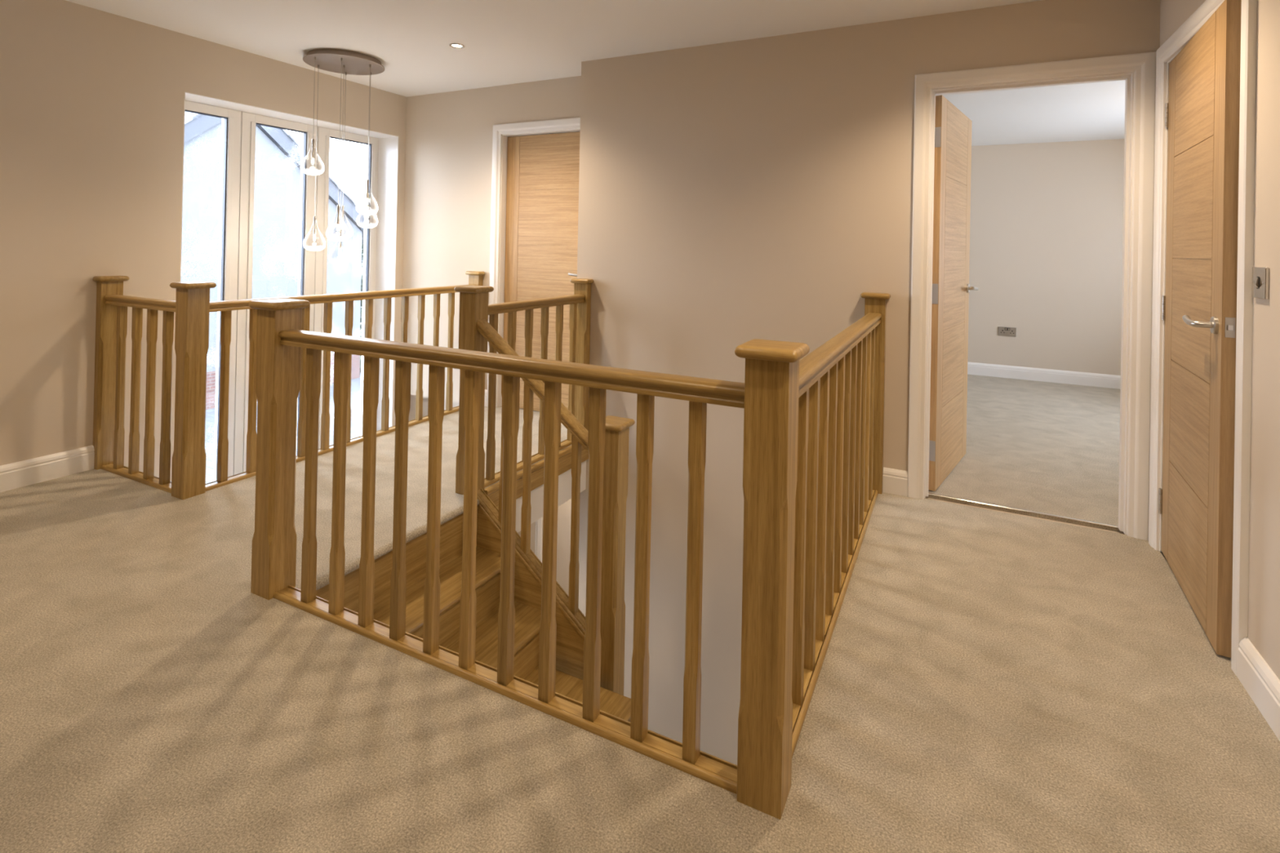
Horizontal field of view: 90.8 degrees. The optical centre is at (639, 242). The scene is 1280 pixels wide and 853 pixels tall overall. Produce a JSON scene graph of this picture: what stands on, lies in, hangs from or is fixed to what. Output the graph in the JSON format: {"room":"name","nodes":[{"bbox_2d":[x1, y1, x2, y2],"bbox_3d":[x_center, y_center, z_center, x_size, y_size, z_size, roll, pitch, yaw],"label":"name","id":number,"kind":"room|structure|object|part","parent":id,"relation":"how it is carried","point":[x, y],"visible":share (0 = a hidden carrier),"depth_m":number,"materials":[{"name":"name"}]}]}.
{"room":"upstairs landing","nodes":[
{"label":"upstairs landing","id":0,"kind":"room"},
{"bbox_2d":[0,0,409,481],"bbox_3d":[-3.377,1.340,2.426,0.300,5.094,7.940,1,0,27],"label":"wall","id":1,"kind":"structure","parent":0,"point":[92,100],"depth_m":3.22,"materials":[{"name":"beige paint"}]},
{"bbox_2d":[0,444,94,492],"bbox_3d":[-3.878,1.061,1.061,0.021,0.118,4.844,1,0,27],"label":"baseboard","id":2,"kind":"structure","parent":1,"relation":"attached to","point":[22,473],"depth_m":3.05,"materials":[{"name":"white"}]},
{"bbox_2d":[184,100,241,480],"bbox_3d":[-2.737,0.648,3.889,0.078,3.008,0.450,1,0,27],"label":"window","id":3,"kind":"structure","parent":1,"relation":"in","point":[231,118],"depth_m":4.03,"materials":[{"name":"white plastic"}]},
{"bbox_2d":[233,111,318,475],"bbox_3d":[-2.512,0.654,4.336,0.078,3.008,0.544,1,0,27],"label":"window","id":4,"kind":"structure","parent":1,"relation":"in","point":[306,263],"depth_m":4.14,"materials":[{"name":"white plastic"}]},
{"bbox_2d":[313,126,378,448],"bbox_3d":[-2.268,0.662,4.822,0.078,3.008,0.536,1,0,27],"label":"window","id":5,"kind":"structure","parent":1,"relation":"in","point":[324,135],"depth_m":4.70,"materials":[{"name":"white plastic"}]},
{"bbox_2d":[402,75,581,420],"bbox_3d":[-0.853,0.188,5.059,1.810,2.664,1.000,1,0,27],"label":"wall","id":6,"kind":"structure","parent":0,"point":[449,135],"depth_m":4.79,"materials":[{"name":"beige paint"}]},
{"bbox_2d":[484,389,487,406],"bbox_3d":[-1.144,1.133,4.619,0.074,0.118,0.021,1,0,27],"label":"baseboard","id":7,"kind":"structure","parent":6,"relation":"attached to","point":[486,390],"depth_m":4.60,"materials":[{"name":"white"}]},
{"bbox_2d":[486,117,580,411],"bbox_3d":[-0.642,0.173,4.466,0.928,2.056,0.173,1,0,27],"label":"door","id":8,"kind":"structure","parent":6,"relation":"in","point":[535,165],"depth_m":4.50,"materials":[{"name":"brown wood"}]},
{"bbox_3d":[-0.416,0.220,4.300,0.148,0.053,0.063,1,0,27],"label":"handle","id":9,"kind":"part","parent":8,"relation":"part of","materials":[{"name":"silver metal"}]},
{"bbox_2d":[517,498,571,595],"bbox_3d":[-0.761,2.589,5.326,1.810,2.730,0.105,1,0,27],"label":"wall","id":10,"kind":"structure","parent":0,"point":[563,540],"depth_m":5.21,"materials":[{"name":"beige paint"}]},
{"bbox_2d":[534,516,542,562],"bbox_3d":[-1.200,2.918,5.538,0.890,2.056,0.164,1,0,27],"label":"door","id":11,"kind":"structure","parent":10,"relation":"in","point":[539,523],"depth_m":5.29,"materials":[{"name":"white wood"}]},
{"bbox_2d":[66,0,1040,97],"bbox_3d":[-1.030,-1.244,0.782,5.888,0.150,7.040,1,0,27],"label":"ceiling","id":12,"kind":"structure","parent":0,"point":[505,42],"depth_m":3.34,"materials":[{"name":"white paint"}]},
{"bbox_2d":[300,48,384,264],"bbox_3d":[-1.894,-0.517,4.008,0.472,1.307,0.512,1,0,27],"label":"pendant light","id":13,"kind":"object","parent":12,"relation":"hanging from","point":[345,62],"visible":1,"depth_m":3.98,"materials":[{"name":"silver metal"}]},
{"bbox_3d":[-1.988,-0.883,3.847,0.010,0.505,0.010,1,0,27],"label":"cord","id":14,"kind":"part","parent":13,"relation":"part of","materials":[{"name":"silver metal"}]},
{"bbox_3d":[-2.061,-0.651,4.022,0.010,0.970,0.010,1,0,27],"label":"cord","id":15,"kind":"part","parent":13,"relation":"part of","materials":[{"name":"silver metal"}]},
{"bbox_3d":[-1.833,-0.680,3.855,0.010,0.905,0.010,1,0,27],"label":"cord","id":16,"kind":"part","parent":13,"relation":"part of","materials":[{"name":"silver metal"}]},
{"bbox_3d":[-1.892,-0.607,4.009,0.010,1.053,0.010,1,0,27],"label":"cord","id":17,"kind":"part","parent":13,"relation":"part of","materials":[{"name":"silver metal"}]},
{"bbox_3d":[-1.960,-0.689,4.184,0.010,0.890,0.010,1,0,27],"label":"cord","id":18,"kind":"part","parent":13,"relation":"part of","materials":[{"name":"silver metal"}]},
{"bbox_3d":[-1.713,-0.762,3.988,0.010,0.735,0.010,1,0,27],"label":"cord","id":19,"kind":"part","parent":13,"relation":"part of","materials":[{"name":"silver metal"}]},
{"bbox_3d":[-1.790,-0.723,4.172,0.010,0.815,0.010,1,0,27],"label":"cord","id":20,"kind":"part","parent":13,"relation":"part of","materials":[{"name":"silver metal"}]},
{"bbox_2d":[448,43,464,48],"bbox_3d":[-1.070,-1.154,3.688,0.089,0.010,0.089,1,0,27],"label":"recessed light","id":21,"kind":"object","parent":12,"relation":"in","point":[452,45],"visible":1,"depth_m":3.69,"materials":[{"name":"silver metal"}]},
{"bbox_2d":[0,374,1279,852],"bbox_3d":[0.276,1.368,1.973,6.635,0.320,10.210,1,0,27],"label":"floor","id":22,"kind":"structure","parent":0,"point":[988,681],"depth_m":1.64,"materials":[{"name":"beige carpet"}]},
{"bbox_2d":[92,275,129,470],"bbox_3d":[-2.741,0.662,3.257,0.068,0.983,0.136,1,0,27],"label":"newel post","id":23,"kind":"object","parent":22,"relation":"on","point":[105,349],"visible":0.9,"depth_m":3.23,"materials":[{"name":"brown wood"}]},
{"bbox_2d":[100,294,175,493],"bbox_3d":[-2.429,0.716,3.099,0.674,0.886,0.068,1,0,27],"label":"balustrade","id":24,"kind":"object","parent":22,"relation":"on","point":[147,477],"visible":0.9,"depth_m":3.08,"materials":[{"name":"brown wood"}]},
{"bbox_3d":[-2.437,1.151,3.097,0.674,0.016,0.064,1,0,27],"label":"rail","id":25,"kind":"part","parent":24,"relation":"part of","materials":[{"name":"brown wood"}]},
{"bbox_3d":[-2.420,0.295,3.101,0.674,0.045,0.068,1,0,27],"label":"handrail","id":26,"kind":"part","parent":24,"relation":"part of","materials":[{"name":"brown wood"}]},
{"bbox_2d":[169,281,216,499],"bbox_3d":[-2.084,0.673,2.927,0.136,0.983,0.136,1,0,27],"label":"newel post","id":27,"kind":"object","parent":22,"relation":"on","point":[192,298],"visible":1,"depth_m":2.89,"materials":[{"name":"brown wood"}]},
{"bbox_2d":[248,298,310,599],"bbox_3d":[-1.237,0.687,2.147,0.136,0.983,0.136,1,0,27],"label":"newel post","id":28,"kind":"object","parent":22,"relation":"on","point":[277,373],"visible":1,"depth_m":2.11,"materials":[{"name":"brown wood"}]},
{"bbox_2d":[205,284,476,491],"bbox_3d":[-1.647,0.735,3.798,0.068,0.886,1.855,1,0,27],"label":"balustrade","id":29,"kind":"object","parent":22,"relation":"on","point":[226,307],"visible":0.65,"depth_m":3.55,"materials":[{"name":"brown wood"}]},
{"bbox_3d":[-1.656,1.170,3.796,0.064,0.016,1.855,1,0,27],"label":"rail","id":30,"kind":"part","parent":29,"relation":"part of","materials":[{"name":"brown wood"}]},
{"bbox_3d":[-1.639,0.315,3.800,0.068,0.045,1.855,1,0,27],"label":"handrail","id":31,"kind":"part","parent":29,"relation":"part of","materials":[{"name":"brown wood"}]},
{"bbox_2d":[315,503,631,722],"bbox_3d":[-0.300,1.970,2.223,1.570,1.545,1.011,1,0,27],"label":"staircase","id":32,"kind":"structure","parent":22,"relation":"attached to","point":[570,639],"depth_m":2.66,"materials":[{"name":"brown wood"}]},
{"bbox_2d":[476,319,588,635],"bbox_3d":[-0.464,1.041,2.851,0.684,1.344,0.068,1,0,27],"label":"balustrade","id":33,"kind":"object","parent":32,"relation":"on","point":[570,603],"visible":0.6,"depth_m":2.85,"materials":[{"name":"brown wood"}]},
{"bbox_3d":[-0.472,1.447,2.849,0.684,0.532,0.064,1,0,27],"label":"rail","id":34,"kind":"part","parent":33,"relation":"part of","materials":[{"name":"brown wood"}]},
{"bbox_3d":[-0.456,0.653,2.853,0.684,0.568,0.068,1,0,27],"label":"handrail","id":35,"kind":"part","parent":33,"relation":"part of","materials":[{"name":"brown wood"}]},
{"bbox_2d":[600,415,635,695],"bbox_3d":[-0.130,1.778,2.672,0.136,2.051,0.136,1,0,27],"label":"newel post","id":36,"kind":"object","parent":32,"relation":"attached to","point":[615,466],"visible":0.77,"depth_m":2.63,"materials":[{"name":"brown wood"}]},
{"bbox_2d":[453,285,493,494],"bbox_3d":[-0.806,0.700,3.027,0.136,0.983,0.136,1,0,27],"label":"newel post","id":37,"kind":"object","parent":22,"relation":"on","point":[473,300],"visible":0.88,"depth_m":3.00,"materials":[{"name":"brown wood"}]},
{"bbox_2d":[465,271,484,285],"bbox_3d":[-1.223,0.699,4.640,0.136,0.983,0.068,1,0,27],"label":"newel post","id":38,"kind":"object","parent":22,"relation":"on","point":[475,277],"visible":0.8,"depth_m":4.62,"materials":[{"name":"brown wood"}]},
{"bbox_2d":[273,328,744,794],"bbox_3d":[-0.478,0.749,1.766,1.604,0.886,0.068,1,0,27],"label":"balustrade","id":39,"kind":"object","parent":22,"relation":"on","point":[686,757],"visible":0.94,"depth_m":1.69,"materials":[{"name":"brown wood"}]},
{"bbox_3d":[-0.487,1.184,1.763,1.604,0.016,0.064,1,0,27],"label":"rail","id":40,"kind":"part","parent":39,"relation":"part of","materials":[{"name":"brown wood"}]},
{"bbox_3d":[-0.470,0.328,1.768,1.604,0.045,0.068,1,0,27],"label":"handrail","id":41,"kind":"part","parent":39,"relation":"part of","materials":[{"name":"brown wood"}]},
{"bbox_2d":[484,294,585,488],"bbox_3d":[-0.581,0.755,3.477,0.068,0.886,0.911,1,0,27],"label":"balustrade","id":42,"kind":"object","parent":22,"relation":"on","point":[511,308],"visible":0.62,"depth_m":3.42,"materials":[{"name":"brown wood"}]},
{"bbox_3d":[-0.590,1.190,3.475,0.064,0.016,0.911,1,0,27],"label":"rail","id":43,"kind":"part","parent":42,"relation":"part of","materials":[{"name":"brown wood"}]},
{"bbox_3d":[-0.572,0.335,3.479,0.068,0.045,0.911,1,0,27],"label":"handrail","id":44,"kind":"part","parent":42,"relation":"part of","materials":[{"name":"brown wood"}]},
{"bbox_2d":[569,278,593,431],"bbox_3d":[-0.369,0.713,3.897,0.136,0.983,0.068,1,0,27],"label":"newel post","id":45,"kind":"object","parent":22,"relation":"on","point":[581,286],"visible":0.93,"depth_m":3.88,"materials":[{"name":"brown wood"}]},
{"bbox_2d":[734,338,809,819],"bbox_3d":[0.282,0.714,1.384,0.136,0.983,0.136,1,0,27],"label":"newel post","id":46,"kind":"object","parent":22,"relation":"on","point":[771,371],"visible":1,"depth_m":1.34,"materials":[{"name":"brown wood"}]},
{"bbox_2d":[791,312,881,757],"bbox_3d":[0.727,0.775,2.272,0.068,0.886,1.891,1,0,27],"label":"balustrade","id":47,"kind":"object","parent":22,"relation":"on","point":[835,500],"visible":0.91,"depth_m":2.00,"materials":[{"name":"brown wood"}]},
{"bbox_3d":[0.718,1.210,2.269,0.064,0.016,1.891,1,0,27],"label":"rail","id":48,"kind":"part","parent":47,"relation":"part of","materials":[{"name":"brown wood"}]},
{"bbox_3d":[0.736,0.355,2.274,0.068,0.045,1.891,1,0,27],"label":"handrail","id":49,"kind":"part","parent":47,"relation":"part of","materials":[{"name":"brown wood"}]},
{"bbox_2d":[860,292,890,493],"bbox_3d":[1.159,0.740,3.129,0.136,0.983,0.068,1,0,27],"label":"newel post","id":50,"kind":"object","parent":22,"relation":"on","point":[874,302],"visible":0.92,"depth_m":3.11,"materials":[{"name":"brown wood"}]},
{"bbox_2d":[928,493,1118,528],"bbox_3d":[1.761,1.240,2.941,0.780,0.004,0.016,1,0,27],"label":"threshold strip","id":51,"kind":"object","parent":22,"relation":"on","point":[993,504],"visible":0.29,"depth_m":2.92,"materials":[{"name":"silver metal"}]},
{"bbox_2d":[577,0,1160,764],"bbox_3d":[1.199,1.439,3.853,2.978,5.094,1.280,1,0,27],"label":"wall","id":52,"kind":"structure","parent":0,"point":[731,194],"depth_m":3.48,"materials":[{"name":"beige paint"}]},
{"bbox_2d":[484,445,588,509],"bbox_3d":[-0.534,1.263,3.473,0.032,0.128,0.959,1,0,27],"label":"trim","id":53,"kind":"structure","parent":52,"relation":"attached to","point":[565,455],"depth_m":3.42,"materials":[{"name":"brown wood"}]},
{"bbox_2d":[882,466,907,497],"bbox_3d":[1.254,1.174,3.101,0.112,0.118,0.021,1,0,27],"label":"baseboard","id":54,"kind":"structure","parent":52,"relation":"attached to","point":[895,482],"depth_m":3.09,"materials":[{"name":"white wood"}]},
{"bbox_2d":[907,51,1156,540],"bbox_3d":[1.936,0.219,3.254,0.936,2.056,0.882,1,0,27],"label":"door","id":55,"kind":"structure","parent":52,"relation":"in","point":[940,287],"depth_m":3.05,"materials":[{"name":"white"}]},
{"bbox_3d":[1.907,0.264,3.629,0.063,0.053,0.148,1,0,38],"label":"handle","id":56,"kind":"part","parent":55,"relation":"part of","materials":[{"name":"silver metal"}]},
{"bbox_2d":[936,80,1125,146],"bbox_3d":[2.909,-1.023,4.416,4.200,0.100,3.545,1,0,27],"label":"ceiling","id":57,"kind":"structure","parent":0,"point":[1089,111],"depth_m":4.70,"materials":[{"name":"white paint"}]},
{"bbox_2d":[967,138,1124,375],"bbox_3d":[3.702,0.224,6.038,4.400,2.545,0.100,1,0,27],"label":"wall","id":58,"kind":"structure","parent":0,"point":[1046,220],"depth_m":5.92,"materials":[{"name":"beige paint"}]},
{"bbox_2d":[998,326,1016,336],"bbox_3d":[3.526,0.850,6.055,0.147,0.086,0.012,1,0,27],"label":"wall socket","id":59,"kind":"object","parent":58,"relation":"attached to","point":[1002,331],"visible":1,"depth_m":6.05,"materials":[{"name":"silver metal"}]},
{"bbox_2d":[967,361,1120,389],"bbox_3d":[3.655,1.236,5.979,4.200,0.118,0.021,1,0,27],"label":"baseboard","id":60,"kind":"structure","parent":58,"relation":"attached to","point":[1104,380],"depth_m":5.90,"materials":[{"name":"white"}]},
{"bbox_2d":[1160,0,1279,679],"bbox_3d":[0.730,0.183,-0.336,0.105,2.644,6.660,1,0,27],"label":"wall","id":61,"kind":"structure","parent":0,"point":[1264,575],"depth_m":1.72,"materials":[{"name":"beige paint"}]},
{"bbox_2d":[1148,0,1257,676],"bbox_3d":[1.951,0.214,2.206,0.204,2.056,0.932,1,0,27],"label":"door","id":62,"kind":"structure","parent":61,"relation":"in","point":[1202,357],"depth_m":2.03,"materials":[{"name":"brown wood"}]},
{"bbox_3d":[1.766,0.253,1.994,0.063,0.053,0.148,1,0,30],"label":"handle","id":63,"kind":"part","parent":62,"relation":"part of","materials":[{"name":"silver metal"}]},
{"bbox_3d":[1.758,0.252,1.879,0.023,0.060,0.002,1,0,30],"label":"latch plate","id":64,"kind":"part","parent":62,"relation":"part of","materials":[{"name":"silver metal"}]},
{"bbox_2d":[1237,637,1279,741],"bbox_3d":[0.457,1.139,-0.704,0.021,0.118,5.583,1,0,27],"label":"baseboard","id":65,"kind":"structure","parent":61,"relation":"attached to","point":[1262,685],"depth_m":1.67,"materials":[{"name":"white wood"}]},
{"bbox_2d":[1251,266,1269,299],"bbox_3d":[1.707,0.109,1.740,0.016,0.086,0.086,1,0,27],"label":"light switch","id":66,"kind":"object","parent":61,"relation":"attached to","point":[1260,275],"visible":1,"depth_m":1.73,"materials":[{"name":"silver metal"}]},
{"label":"outside","id":67,"kind":"structure","parent":0,"visible":0},
{"bbox_2d":[204,306,362,483],"bbox_3d":[-22.048,3.736,27.805,55.755,0.200,90.000,1,0,27],"label":"ground","id":68,"kind":"structure","parent":67,"point":[355,383],"depth_m":13.48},
{"bbox_2d":[181,111,364,409],"bbox_3d":[-13.042,0.005,15.856,7.260,7.505,9.630,1,0,27],"label":"house","id":69,"kind":"structure","parent":68,"relation":"on","point":[277,153],"depth_m":15.63,"materials":[{"name":"grey"}]},
{"bbox_2d":[360,243,364,371],"bbox_3d":[-8.145,1.770,19.455,1.626,4.499,1.694,1,0,27],"label":"evergreen tree","id":70,"kind":"object","parent":68,"relation":"on","point":[362,244],"visible":0.03,"depth_m":19.17,"materials":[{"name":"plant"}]}
]}

